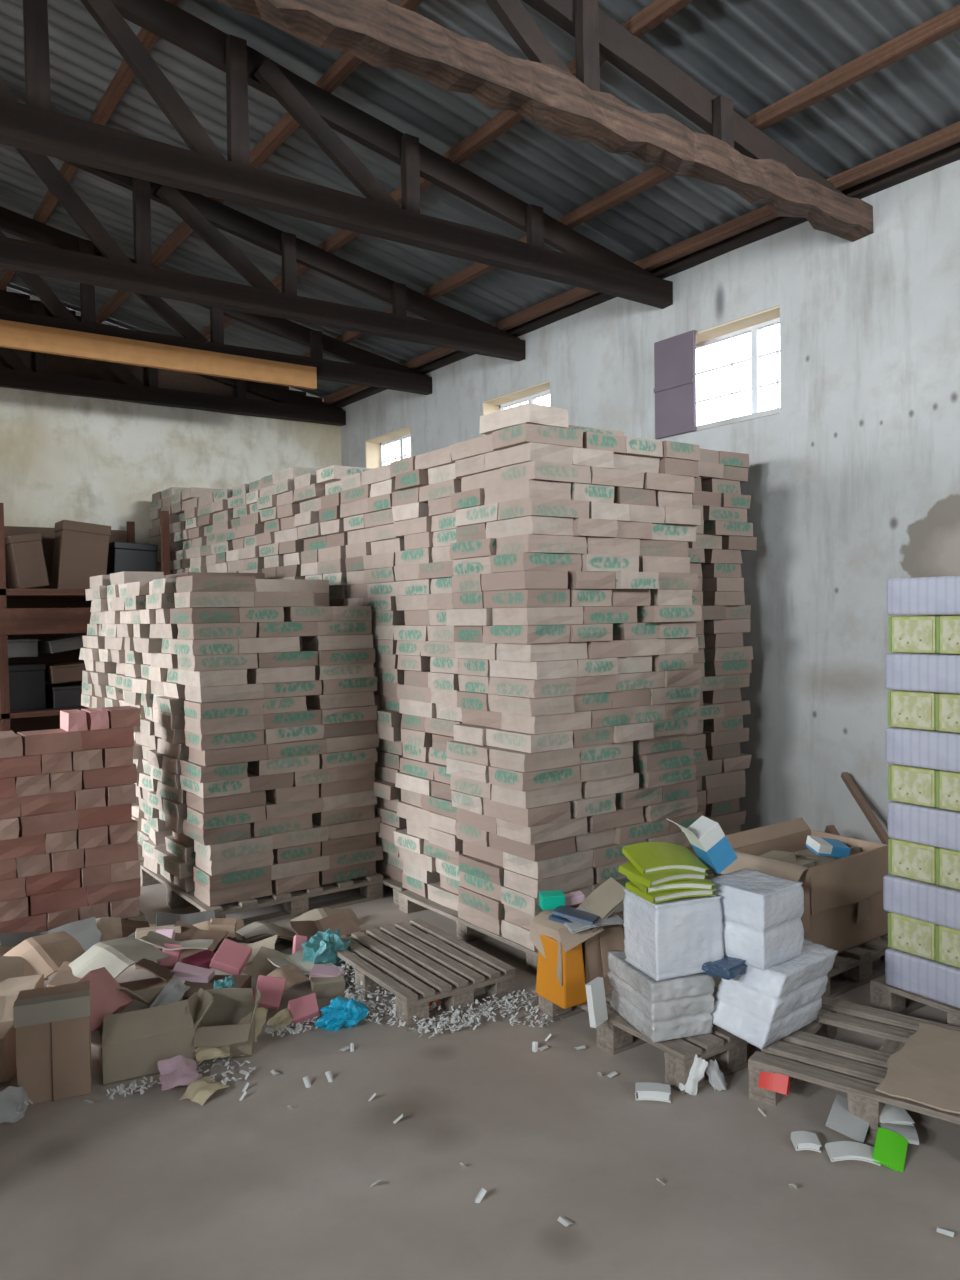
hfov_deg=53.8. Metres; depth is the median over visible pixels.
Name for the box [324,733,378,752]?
carton
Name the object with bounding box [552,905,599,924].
magazine
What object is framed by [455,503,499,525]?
carton
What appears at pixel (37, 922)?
carton
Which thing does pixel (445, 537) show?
carton
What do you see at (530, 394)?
window
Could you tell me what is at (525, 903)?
carton
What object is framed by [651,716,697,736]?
carton
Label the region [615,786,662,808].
carton
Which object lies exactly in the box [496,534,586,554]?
carton
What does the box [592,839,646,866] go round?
carton
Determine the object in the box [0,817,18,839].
carton
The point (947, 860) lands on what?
pack
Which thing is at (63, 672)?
storage box
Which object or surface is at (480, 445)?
carton
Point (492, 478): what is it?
carton
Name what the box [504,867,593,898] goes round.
carton
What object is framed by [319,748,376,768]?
carton
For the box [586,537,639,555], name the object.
carton
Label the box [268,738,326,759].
carton
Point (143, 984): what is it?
carton
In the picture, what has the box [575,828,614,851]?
carton
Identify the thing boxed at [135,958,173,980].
carton
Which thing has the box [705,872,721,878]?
pallet
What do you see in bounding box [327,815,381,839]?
carton
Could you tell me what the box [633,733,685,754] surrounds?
carton
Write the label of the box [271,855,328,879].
carton
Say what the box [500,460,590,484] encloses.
carton
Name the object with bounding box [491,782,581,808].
carton
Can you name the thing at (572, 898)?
packet
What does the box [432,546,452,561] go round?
carton
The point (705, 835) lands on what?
box
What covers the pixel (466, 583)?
carton
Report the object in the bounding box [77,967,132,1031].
carton
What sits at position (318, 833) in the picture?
carton
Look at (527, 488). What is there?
carton
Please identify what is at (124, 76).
purlin
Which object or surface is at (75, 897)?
carton
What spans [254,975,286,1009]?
packet
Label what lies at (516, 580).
carton
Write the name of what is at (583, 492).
carton
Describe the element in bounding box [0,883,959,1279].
floor
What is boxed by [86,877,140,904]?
carton
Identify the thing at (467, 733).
carton
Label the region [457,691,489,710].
carton
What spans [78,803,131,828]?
carton
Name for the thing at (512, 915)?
carton
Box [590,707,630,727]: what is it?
carton
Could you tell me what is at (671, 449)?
carton
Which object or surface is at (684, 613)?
carton
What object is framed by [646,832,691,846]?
carton
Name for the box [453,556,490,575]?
carton
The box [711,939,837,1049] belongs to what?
bundle
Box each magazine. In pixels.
[548,914,572,923]
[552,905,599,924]
[564,906,623,933]
[579,877,625,932]
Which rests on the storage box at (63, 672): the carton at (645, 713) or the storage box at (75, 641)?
the storage box at (75, 641)
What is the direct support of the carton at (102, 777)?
on the carton at (125, 793)
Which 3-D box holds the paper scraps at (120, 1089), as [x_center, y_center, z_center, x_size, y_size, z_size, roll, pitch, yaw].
[-0.747,1.452,3.708,2.068,0.112,0.850,-2,2,-20]
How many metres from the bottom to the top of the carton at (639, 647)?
0.079 m
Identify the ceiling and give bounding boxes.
[0,0,959,401]
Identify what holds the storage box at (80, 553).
on the wooden shelf
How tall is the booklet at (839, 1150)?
0.030 m
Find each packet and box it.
[155,929,174,948]
[159,943,181,970]
[172,962,214,982]
[182,949,214,968]
[210,938,251,974]
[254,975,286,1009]
[288,993,320,1025]
[292,935,307,953]
[309,964,344,980]
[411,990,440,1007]
[536,935,586,1008]
[564,891,584,905]
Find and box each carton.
[0,731,22,757]
[0,755,40,777]
[0,777,15,798]
[0,797,20,818]
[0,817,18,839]
[0,834,45,859]
[0,858,15,879]
[0,875,25,900]
[0,896,27,921]
[0,913,46,933]
[0,917,101,951]
[0,946,47,979]
[0,956,24,981]
[0,974,43,1021]
[0,1021,16,1081]
[3,931,84,979]
[13,981,91,1104]
[15,774,49,796]
[15,853,49,877]
[17,729,81,755]
[17,809,77,836]
[20,791,74,816]
[25,868,79,895]
[26,930,48,932]
[27,885,87,914]
[40,752,71,773]
[45,830,76,852]
[46,907,78,930]
[47,961,81,986]
[49,770,81,792]
[49,847,83,872]
[60,709,87,731]
[68,937,169,978]
[71,749,102,770]
[74,787,105,809]
[76,825,107,848]
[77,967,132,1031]
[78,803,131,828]
[78,902,108,920]
[80,864,111,886]
[81,708,108,729]
[81,727,134,749]
[82,763,136,788]
[84,841,137,866]
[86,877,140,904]
[90,984,213,1085]
[96,917,121,941]
[101,746,133,767]
[102,706,140,727]
[105,783,136,805]
[107,819,137,843]
[108,896,139,918]
[110,858,139,881]
[116,987,148,1003]
[119,976,172,990]
[121,919,149,937]
[135,925,180,968]
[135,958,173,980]
[139,931,212,949]
[156,910,214,925]
[159,920,227,958]
[170,607,238,623]
[170,638,238,655]
[174,592,254,607]
[176,576,256,592]
[177,622,256,638]
[177,653,257,670]
[178,669,246,686]
[180,759,247,782]
[180,774,249,797]
[182,975,251,999]
[183,819,250,845]
[184,699,264,718]
[184,715,263,734]
[185,683,263,702]
[185,729,263,750]
[186,790,265,812]
[186,805,266,829]
[186,987,261,1059]
[188,744,267,765]
[193,865,270,891]
[193,920,245,939]
[194,835,272,860]
[194,880,271,906]
[195,850,273,875]
[209,918,236,937]
[236,921,288,942]
[238,607,283,622]
[239,637,299,653]
[240,934,277,964]
[242,621,317,636]
[242,934,292,942]
[243,946,289,979]
[247,666,314,683]
[247,754,319,775]
[247,771,293,791]
[250,814,312,836]
[254,592,313,606]
[257,650,317,667]
[262,680,321,697]
[262,696,306,713]
[263,707,321,728]
[264,724,323,743]
[265,784,318,803]
[265,797,323,819]
[267,964,308,994]
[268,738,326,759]
[268,950,332,973]
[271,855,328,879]
[272,823,328,848]
[272,872,318,893]
[273,842,320,863]
[283,606,332,621]
[290,910,362,940]
[291,908,360,925]
[293,767,336,786]
[301,634,372,650]
[306,691,374,708]
[311,974,345,998]
[312,804,374,825]
[313,649,374,664]
[315,663,373,679]
[317,620,370,635]
[318,861,375,884]
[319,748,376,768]
[319,776,374,796]
[320,705,376,723]
[320,832,375,855]
[321,677,377,694]
[323,720,375,737]
[323,790,376,811]
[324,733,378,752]
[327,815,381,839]
[329,843,382,868]
[333,606,371,620]
[337,762,374,780]
[415,446,454,469]
[418,561,452,578]
[419,479,460,502]
[419,641,454,657]
[420,794,456,818]
[424,717,462,736]
[424,839,462,866]
[427,593,452,609]
[427,625,453,640]
[427,881,458,910]
[428,463,461,484]
[428,496,455,515]
[428,672,460,689]
[428,747,446,764]
[428,827,462,851]
[429,610,445,624]
[429,812,456,834]
[430,577,451,593]
[430,657,457,673]
[430,688,458,705]
[431,512,459,531]
[431,780,451,800]
[432,529,455,546]
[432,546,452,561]
[432,734,453,751]
[433,764,450,783]
[435,703,461,721]
[435,858,459,880]
[440,874,459,893]
[446,608,492,625]
[446,741,498,765]
[446,758,489,782]
[449,538,496,559]
[450,775,491,798]
[451,433,496,460]
[451,488,484,510]
[451,574,481,592]
[451,790,483,814]
[452,591,483,608]
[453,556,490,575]
[453,723,491,745]
[454,625,492,642]
[455,454,487,477]
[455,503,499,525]
[455,642,496,659]
[456,523,486,541]
[456,808,496,833]
[456,822,489,846]
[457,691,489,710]
[458,658,489,676]
[458,675,489,693]
[458,854,503,885]
[458,886,504,919]
[458,901,504,934]
[460,871,503,900]
[461,469,500,491]
[461,708,501,728]
[463,840,502,866]
[480,403,568,434]
[481,571,567,590]
[483,589,569,607]
[483,625,569,643]
[483,798,570,826]
[484,479,570,504]
[485,442,572,470]
[486,516,573,538]
[486,728,573,752]
[488,694,574,715]
[489,660,576,679]
[489,677,575,697]
[489,747,580,771]
[489,765,580,790]
[489,832,575,861]
[490,552,581,572]
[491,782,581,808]
[492,423,582,449]
[492,607,582,624]
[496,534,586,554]
[496,642,587,661]
[496,817,586,844]
[498,497,589,519]
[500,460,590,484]
[501,711,590,733]
[501,885,591,915]
[501,919,537,950]
[503,849,593,878]
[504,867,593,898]
[504,904,535,929]
[530,904,623,994]
[563,624,612,641]
[568,571,615,588]
[568,794,615,817]
[569,425,623,435]
[570,483,613,502]
[570,589,612,606]
[572,447,613,468]
[572,726,613,747]
[573,518,617,537]
[573,692,612,711]
[574,657,617,676]
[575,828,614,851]
[576,675,615,694]
[578,757,633,781]
[580,741,632,763]
[581,554,638,571]
[581,772,638,797]
[582,431,625,453]
[583,606,636,623]
[585,977,607,1027]
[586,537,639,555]
[587,640,630,658]
[587,806,643,831]
[589,501,629,520]
[590,466,643,488]
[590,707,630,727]
[591,860,629,883]
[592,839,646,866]
[592,877,629,891]
[595,589,650,606]
[602,622,658,639]
[612,688,650,707]
[613,453,659,472]
[613,722,653,742]
[614,487,655,505]
[614,521,651,539]
[614,671,664,690]
[614,904,623,912]
[615,572,658,588]
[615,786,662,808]
[615,818,668,844]
[616,655,651,673]
[616,911,623,924]
[624,436,662,457]
[627,504,664,523]
[630,638,664,655]
[630,704,666,723]
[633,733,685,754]
[633,748,693,771]
[633,765,695,787]
[637,605,701,621]
[639,556,690,572]
[640,540,687,556]
[643,472,694,492]
[643,797,697,821]
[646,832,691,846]
[648,685,699,704]
[650,523,696,541]
[650,573,697,589]
[650,589,692,605]
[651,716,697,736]
[652,653,692,670]
[655,491,692,508]
[658,621,695,637]
[659,457,698,477]
[661,441,699,460]
[662,507,700,525]
[662,780,696,801]
[664,637,698,653]
[664,669,700,686]
[665,700,700,718]
[669,810,702,833]
[686,846,698,858]
[720,817,888,953]
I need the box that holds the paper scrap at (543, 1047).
[537,1045,547,1050]
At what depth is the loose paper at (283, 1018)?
3.67 m
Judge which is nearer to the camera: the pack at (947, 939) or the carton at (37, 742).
the pack at (947, 939)
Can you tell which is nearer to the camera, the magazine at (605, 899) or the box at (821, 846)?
the magazine at (605, 899)
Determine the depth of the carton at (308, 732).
5.07 m
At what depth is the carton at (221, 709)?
4.85 m
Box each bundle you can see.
[607,950,714,1042]
[623,889,723,980]
[708,868,803,970]
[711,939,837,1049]
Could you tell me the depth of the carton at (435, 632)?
4.78 m
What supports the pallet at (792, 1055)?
on the floor
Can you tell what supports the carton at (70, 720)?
on the carton at (37, 742)
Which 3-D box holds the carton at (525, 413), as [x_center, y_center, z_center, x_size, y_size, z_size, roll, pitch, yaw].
[0.198,-0.992,4.310,0.264,0.080,0.352,-2,2,-36]
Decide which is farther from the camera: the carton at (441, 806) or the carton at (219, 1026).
the carton at (441, 806)
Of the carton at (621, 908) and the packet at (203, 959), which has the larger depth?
the carton at (621, 908)
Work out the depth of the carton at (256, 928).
4.69 m
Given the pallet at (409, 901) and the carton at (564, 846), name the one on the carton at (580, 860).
the carton at (564, 846)
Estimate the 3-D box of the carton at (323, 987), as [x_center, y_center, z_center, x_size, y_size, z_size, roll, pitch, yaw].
[-0.651,1.467,4.044,0.137,0.065,0.150,-1,2,-16]
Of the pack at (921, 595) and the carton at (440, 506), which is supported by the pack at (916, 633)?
the pack at (921, 595)
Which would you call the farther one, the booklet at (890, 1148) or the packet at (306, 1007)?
the packet at (306, 1007)
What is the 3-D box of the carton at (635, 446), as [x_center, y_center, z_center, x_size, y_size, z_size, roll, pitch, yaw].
[0.698,-0.929,4.681,0.252,0.079,0.346,-2,2,-36]
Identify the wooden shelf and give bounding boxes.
[0,503,170,733]
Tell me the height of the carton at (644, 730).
0.079 m
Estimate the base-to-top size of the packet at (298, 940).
0.109 m
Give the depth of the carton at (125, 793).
4.86 m
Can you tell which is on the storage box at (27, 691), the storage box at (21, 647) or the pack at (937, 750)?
the storage box at (21, 647)
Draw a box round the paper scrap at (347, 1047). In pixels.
[340,1046,349,1051]
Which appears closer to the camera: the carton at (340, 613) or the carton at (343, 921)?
the carton at (343, 921)
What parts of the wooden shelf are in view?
post, rail, panel, post, post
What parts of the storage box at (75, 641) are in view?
lid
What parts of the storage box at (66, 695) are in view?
lid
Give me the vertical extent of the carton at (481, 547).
0.079 m
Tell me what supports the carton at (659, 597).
on the carton at (684, 613)
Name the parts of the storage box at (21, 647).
lid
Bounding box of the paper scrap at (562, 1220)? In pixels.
[557,1216,572,1226]
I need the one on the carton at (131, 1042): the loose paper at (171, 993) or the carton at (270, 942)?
the loose paper at (171, 993)
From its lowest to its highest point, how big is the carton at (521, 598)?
0.079 m
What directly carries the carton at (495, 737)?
on the carton at (503, 758)
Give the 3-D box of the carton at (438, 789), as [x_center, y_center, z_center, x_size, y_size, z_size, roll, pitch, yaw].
[-0.043,0.764,4.901,0.342,0.079,0.258,-2,2,-36]
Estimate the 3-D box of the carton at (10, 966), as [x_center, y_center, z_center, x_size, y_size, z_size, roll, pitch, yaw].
[-2.017,1.347,3.775,0.371,0.130,0.272,-2,2,-26]
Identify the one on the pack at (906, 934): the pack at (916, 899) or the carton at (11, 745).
the pack at (916, 899)
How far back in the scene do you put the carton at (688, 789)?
4.71 m
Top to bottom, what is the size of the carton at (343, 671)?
0.079 m
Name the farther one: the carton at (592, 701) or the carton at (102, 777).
the carton at (102, 777)
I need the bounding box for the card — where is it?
[759,843,860,867]
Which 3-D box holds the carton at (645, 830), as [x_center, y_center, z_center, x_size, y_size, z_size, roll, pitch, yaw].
[0.721,0.919,4.660,0.341,0.079,0.253,-2,2,-36]
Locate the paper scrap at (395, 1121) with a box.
[393,1114,402,1123]
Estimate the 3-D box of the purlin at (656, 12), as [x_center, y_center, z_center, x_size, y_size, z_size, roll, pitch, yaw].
[0.964,-2.719,3.838,0.060,0.077,13.180,-2,2,-36]
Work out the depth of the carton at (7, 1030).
3.29 m
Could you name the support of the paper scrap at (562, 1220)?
on the floor
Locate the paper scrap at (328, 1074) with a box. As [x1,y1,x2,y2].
[325,1071,333,1081]
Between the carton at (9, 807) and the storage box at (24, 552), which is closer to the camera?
the carton at (9, 807)
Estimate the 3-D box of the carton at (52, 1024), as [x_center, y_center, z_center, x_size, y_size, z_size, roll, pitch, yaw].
[-1.447,1.366,3.222,0.233,0.338,0.161,-2,2,-22]
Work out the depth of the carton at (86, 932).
4.45 m
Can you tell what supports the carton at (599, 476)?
on the carton at (622, 495)
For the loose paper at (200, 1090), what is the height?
0.043 m
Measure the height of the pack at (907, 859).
0.140 m
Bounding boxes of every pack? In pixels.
[883,874,959,929]
[885,653,959,693]
[885,727,959,772]
[885,948,959,1007]
[887,576,959,614]
[887,801,959,850]
[888,615,946,653]
[888,690,938,730]
[888,764,940,806]
[888,838,938,883]
[888,912,936,959]
[935,693,959,732]
[936,615,959,653]
[936,770,959,811]
[936,848,959,889]
[936,925,959,967]
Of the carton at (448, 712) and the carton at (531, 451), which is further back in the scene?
the carton at (448, 712)
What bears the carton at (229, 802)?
on the carton at (211, 820)
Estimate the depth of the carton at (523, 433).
4.22 m
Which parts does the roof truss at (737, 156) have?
post, post, post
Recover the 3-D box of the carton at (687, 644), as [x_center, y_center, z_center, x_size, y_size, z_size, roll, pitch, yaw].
[0.908,0.026,4.867,0.258,0.079,0.346,-2,2,-36]
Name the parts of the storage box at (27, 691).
lid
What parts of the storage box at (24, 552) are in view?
lid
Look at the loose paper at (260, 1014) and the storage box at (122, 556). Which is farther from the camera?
the storage box at (122, 556)
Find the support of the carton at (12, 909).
on the carton at (37, 922)
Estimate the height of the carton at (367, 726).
0.079 m
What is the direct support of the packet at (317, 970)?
on the carton at (323, 987)
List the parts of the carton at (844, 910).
panel, panel, panel, panel, panel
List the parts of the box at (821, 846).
white panel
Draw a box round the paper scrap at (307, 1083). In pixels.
[303,1076,310,1087]
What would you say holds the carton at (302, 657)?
on the carton at (298, 673)
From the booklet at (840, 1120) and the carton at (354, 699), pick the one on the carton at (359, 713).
the carton at (354, 699)
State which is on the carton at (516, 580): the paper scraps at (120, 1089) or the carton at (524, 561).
the carton at (524, 561)
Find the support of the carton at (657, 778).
on the carton at (688, 789)
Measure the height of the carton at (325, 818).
0.079 m
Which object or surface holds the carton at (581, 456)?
on the carton at (599, 476)
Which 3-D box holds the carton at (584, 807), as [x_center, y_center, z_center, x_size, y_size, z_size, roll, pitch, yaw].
[0.437,0.767,4.516,0.259,0.079,0.345,-2,2,-36]
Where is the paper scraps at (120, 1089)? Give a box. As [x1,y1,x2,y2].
[16,959,560,1113]
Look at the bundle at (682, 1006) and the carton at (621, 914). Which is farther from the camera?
the carton at (621, 914)
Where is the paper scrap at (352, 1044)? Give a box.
[350,1043,353,1051]
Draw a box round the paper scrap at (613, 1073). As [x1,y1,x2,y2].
[606,1071,617,1077]
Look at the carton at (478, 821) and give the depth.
4.50 m
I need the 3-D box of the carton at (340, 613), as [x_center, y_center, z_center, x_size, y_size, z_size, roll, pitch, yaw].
[-0.809,-0.151,5.409,0.257,0.079,0.349,-2,2,-36]
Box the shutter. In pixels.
[654,330,696,438]
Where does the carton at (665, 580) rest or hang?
on the carton at (659, 597)
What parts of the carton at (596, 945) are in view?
panel, panel, torn panel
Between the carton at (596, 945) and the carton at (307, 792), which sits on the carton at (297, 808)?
the carton at (307, 792)
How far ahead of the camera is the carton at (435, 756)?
4.94 m
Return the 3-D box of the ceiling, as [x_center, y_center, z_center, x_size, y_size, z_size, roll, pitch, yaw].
[0.515,-2.864,3.556,5.150,1.086,13.850,-2,2,-36]
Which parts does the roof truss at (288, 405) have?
post, post, post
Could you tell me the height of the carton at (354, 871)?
0.079 m
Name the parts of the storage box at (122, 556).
lid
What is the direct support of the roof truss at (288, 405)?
on the wall at (99, 461)
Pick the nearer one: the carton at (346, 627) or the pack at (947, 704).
the pack at (947, 704)
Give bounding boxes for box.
[5,533,48,588]
[8,638,38,657]
[8,662,45,710]
[37,633,89,652]
[45,661,85,683]
[45,683,82,707]
[50,520,110,588]
[107,541,157,574]
[539,890,564,909]
[666,815,737,873]
[806,835,850,857]
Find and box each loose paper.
[149,977,189,1007]
[158,1055,199,1090]
[179,1076,228,1105]
[194,1045,229,1065]
[239,1007,268,1041]
[267,1008,293,1033]
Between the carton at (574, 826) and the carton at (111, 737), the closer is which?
the carton at (574, 826)
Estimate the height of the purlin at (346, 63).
0.077 m
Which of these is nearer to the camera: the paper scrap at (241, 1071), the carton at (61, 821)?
the paper scrap at (241, 1071)
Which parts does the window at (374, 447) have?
frame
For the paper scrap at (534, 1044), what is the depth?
3.47 m
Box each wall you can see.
[0,288,341,543]
[341,160,959,843]
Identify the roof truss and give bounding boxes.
[0,0,672,308]
[0,148,524,360]
[0,206,431,394]
[0,290,345,425]
[218,0,872,241]
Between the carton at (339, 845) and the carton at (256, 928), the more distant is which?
the carton at (339, 845)
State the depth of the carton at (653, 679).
4.56 m
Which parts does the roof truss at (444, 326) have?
post, post, post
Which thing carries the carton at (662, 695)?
on the carton at (689, 708)
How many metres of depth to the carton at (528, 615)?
4.24 m
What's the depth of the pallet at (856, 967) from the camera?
4.03 m
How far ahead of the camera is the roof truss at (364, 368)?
7.54 m
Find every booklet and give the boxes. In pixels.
[618,862,707,887]
[622,842,708,873]
[626,881,715,903]
[627,877,714,893]
[635,1082,670,1102]
[758,1072,790,1094]
[791,1131,820,1152]
[825,1141,880,1165]
[826,1094,869,1142]
[872,1127,907,1171]
[879,1104,914,1125]
[880,1122,918,1144]
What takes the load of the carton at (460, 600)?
on the carton at (454, 617)
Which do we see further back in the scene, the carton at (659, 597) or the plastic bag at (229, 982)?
the carton at (659, 597)
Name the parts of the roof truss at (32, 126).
post, post, post, post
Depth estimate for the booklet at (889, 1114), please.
2.87 m
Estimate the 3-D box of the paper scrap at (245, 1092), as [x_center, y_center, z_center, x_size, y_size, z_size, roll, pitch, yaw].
[-0.790,1.517,3.150,0.012,0.025,0.026,0,2,41]
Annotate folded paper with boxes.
[679,1054,707,1094]
[705,1059,726,1090]
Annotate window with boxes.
[365,426,410,468]
[483,381,549,435]
[654,306,779,438]
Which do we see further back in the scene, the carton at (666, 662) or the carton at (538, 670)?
the carton at (666, 662)
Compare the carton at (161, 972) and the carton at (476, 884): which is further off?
the carton at (476, 884)
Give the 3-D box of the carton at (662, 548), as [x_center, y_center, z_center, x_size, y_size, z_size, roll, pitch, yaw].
[0.835,-0.452,4.764,0.346,0.079,0.254,-2,2,-36]
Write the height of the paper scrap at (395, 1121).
0.032 m
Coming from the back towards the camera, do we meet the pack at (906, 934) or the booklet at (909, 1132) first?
the pack at (906, 934)
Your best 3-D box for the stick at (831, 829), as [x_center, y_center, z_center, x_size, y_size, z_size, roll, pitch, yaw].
[1.905,1.177,4.784,0.047,0.358,0.618,-1,2,-6]
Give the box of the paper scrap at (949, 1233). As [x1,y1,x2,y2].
[937,1227,953,1236]
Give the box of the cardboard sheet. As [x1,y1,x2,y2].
[875,1023,959,1113]
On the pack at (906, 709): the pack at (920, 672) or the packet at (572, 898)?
the pack at (920, 672)
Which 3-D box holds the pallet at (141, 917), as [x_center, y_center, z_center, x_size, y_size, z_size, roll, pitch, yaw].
[-2.378,1.476,4.865,1.122,0.058,0.603,-2,2,-36]
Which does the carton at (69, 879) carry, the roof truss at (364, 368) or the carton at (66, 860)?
the carton at (66, 860)
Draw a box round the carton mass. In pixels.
[79,448,756,897]
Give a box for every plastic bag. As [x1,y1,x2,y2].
[0,1086,28,1122]
[214,975,236,988]
[301,928,350,965]
[315,996,367,1030]
[702,955,747,979]
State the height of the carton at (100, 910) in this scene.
0.097 m
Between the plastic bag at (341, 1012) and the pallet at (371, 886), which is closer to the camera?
the plastic bag at (341, 1012)
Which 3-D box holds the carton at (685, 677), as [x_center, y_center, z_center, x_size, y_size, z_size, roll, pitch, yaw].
[0.921,0.187,4.859,0.257,0.079,0.344,-2,2,-36]
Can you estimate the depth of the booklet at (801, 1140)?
2.79 m
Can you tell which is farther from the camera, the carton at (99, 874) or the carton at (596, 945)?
the carton at (99, 874)
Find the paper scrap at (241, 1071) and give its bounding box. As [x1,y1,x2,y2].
[239,1070,250,1074]
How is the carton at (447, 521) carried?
on the carton at (445, 537)
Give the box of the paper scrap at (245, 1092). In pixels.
[239,1091,246,1100]
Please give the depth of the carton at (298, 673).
5.02 m
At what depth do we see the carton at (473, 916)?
4.54 m
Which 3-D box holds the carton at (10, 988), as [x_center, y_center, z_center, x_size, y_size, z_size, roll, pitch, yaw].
[-1.839,1.443,3.719,0.212,0.170,0.208,-1,2,-14]
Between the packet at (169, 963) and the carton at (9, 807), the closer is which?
the packet at (169, 963)
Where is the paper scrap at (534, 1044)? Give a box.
[532,1042,537,1051]
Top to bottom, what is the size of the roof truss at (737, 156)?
1.155 m
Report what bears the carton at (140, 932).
on the floor
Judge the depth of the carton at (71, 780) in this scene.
4.71 m
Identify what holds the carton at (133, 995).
on the carton at (143, 984)
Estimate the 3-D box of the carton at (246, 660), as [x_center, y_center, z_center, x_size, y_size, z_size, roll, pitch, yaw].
[-1.372,0.112,4.954,0.345,0.079,0.255,-2,2,-36]
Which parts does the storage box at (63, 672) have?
lid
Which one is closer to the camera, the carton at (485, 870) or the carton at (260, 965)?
the carton at (260, 965)
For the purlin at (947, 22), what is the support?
on the roof truss at (444, 326)
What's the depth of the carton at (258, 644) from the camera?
4.98 m
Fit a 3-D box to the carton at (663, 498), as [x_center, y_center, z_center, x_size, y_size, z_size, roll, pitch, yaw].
[0.875,-0.695,4.830,0.254,0.079,0.346,-2,2,-36]
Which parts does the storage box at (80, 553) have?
lid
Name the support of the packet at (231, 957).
on the carton at (260, 965)
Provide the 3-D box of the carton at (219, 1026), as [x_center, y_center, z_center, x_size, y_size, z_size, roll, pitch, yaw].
[-0.942,1.422,3.479,0.275,0.197,0.243,-1,2,-8]
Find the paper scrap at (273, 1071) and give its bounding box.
[270,1069,278,1074]
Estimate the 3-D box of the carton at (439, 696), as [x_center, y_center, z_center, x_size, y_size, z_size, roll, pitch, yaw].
[-0.045,0.282,4.893,0.346,0.079,0.256,-2,2,-36]
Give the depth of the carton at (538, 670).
4.27 m
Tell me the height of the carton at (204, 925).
0.148 m
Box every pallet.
[124,911,144,920]
[140,861,382,925]
[336,918,515,1030]
[350,876,407,904]
[398,890,623,974]
[538,986,760,1093]
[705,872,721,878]
[748,996,959,1136]
[822,934,889,997]
[870,976,959,1026]
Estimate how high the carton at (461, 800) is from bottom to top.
0.079 m
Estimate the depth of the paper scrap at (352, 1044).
3.49 m
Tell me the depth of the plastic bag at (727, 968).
3.25 m
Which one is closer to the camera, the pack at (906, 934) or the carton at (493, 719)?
the pack at (906, 934)
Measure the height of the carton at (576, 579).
0.079 m
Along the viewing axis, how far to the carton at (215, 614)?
4.83 m
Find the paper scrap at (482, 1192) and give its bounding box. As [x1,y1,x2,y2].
[475,1188,486,1202]
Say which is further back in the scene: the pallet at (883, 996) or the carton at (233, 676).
the carton at (233, 676)
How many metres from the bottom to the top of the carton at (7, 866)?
0.097 m
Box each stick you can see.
[825,825,840,835]
[841,772,889,844]
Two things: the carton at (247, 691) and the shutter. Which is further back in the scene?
the shutter
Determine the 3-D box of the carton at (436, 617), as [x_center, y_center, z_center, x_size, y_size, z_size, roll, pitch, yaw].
[-0.053,-0.119,4.880,0.343,0.079,0.258,-2,2,-36]
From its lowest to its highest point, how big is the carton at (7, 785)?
0.097 m
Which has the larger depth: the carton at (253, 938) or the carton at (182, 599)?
the carton at (182, 599)
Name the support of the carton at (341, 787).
on the carton at (357, 799)
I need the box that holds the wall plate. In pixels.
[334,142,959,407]
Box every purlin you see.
[0,0,180,289]
[96,0,423,324]
[200,0,693,339]
[302,4,959,356]
[324,121,959,403]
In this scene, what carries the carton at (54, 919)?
on the pallet at (141, 917)
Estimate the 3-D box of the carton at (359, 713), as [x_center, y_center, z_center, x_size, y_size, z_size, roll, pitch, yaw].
[-0.789,0.412,5.348,0.347,0.079,0.258,-2,2,-36]
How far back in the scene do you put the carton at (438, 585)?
4.82 m
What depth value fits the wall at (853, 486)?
5.47 m
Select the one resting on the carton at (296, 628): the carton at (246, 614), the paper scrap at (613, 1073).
the carton at (246, 614)
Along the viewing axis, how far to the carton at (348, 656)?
5.22 m
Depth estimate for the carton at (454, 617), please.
4.46 m
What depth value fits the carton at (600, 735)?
4.39 m
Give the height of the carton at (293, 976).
0.074 m
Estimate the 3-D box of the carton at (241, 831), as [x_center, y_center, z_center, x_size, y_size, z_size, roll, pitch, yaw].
[-1.391,0.995,4.992,0.257,0.079,0.345,-2,2,-36]
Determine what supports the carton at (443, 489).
on the carton at (440, 506)
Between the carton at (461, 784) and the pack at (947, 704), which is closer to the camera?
the pack at (947, 704)
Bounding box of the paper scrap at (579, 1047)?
[574,1045,585,1049]
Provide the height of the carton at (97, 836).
0.097 m
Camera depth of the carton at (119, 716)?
4.89 m
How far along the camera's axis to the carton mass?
5.44 m
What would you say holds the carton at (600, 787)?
on the carton at (584, 807)
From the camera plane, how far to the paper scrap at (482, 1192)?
2.58 m
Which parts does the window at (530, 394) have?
frame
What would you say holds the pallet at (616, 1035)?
on the floor
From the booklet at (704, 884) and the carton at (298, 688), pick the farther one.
the carton at (298, 688)
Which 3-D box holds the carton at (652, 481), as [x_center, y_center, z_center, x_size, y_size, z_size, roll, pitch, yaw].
[0.869,-0.773,4.745,0.348,0.079,0.252,-2,2,-36]
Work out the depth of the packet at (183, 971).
3.89 m
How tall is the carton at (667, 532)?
0.079 m
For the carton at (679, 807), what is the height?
0.079 m

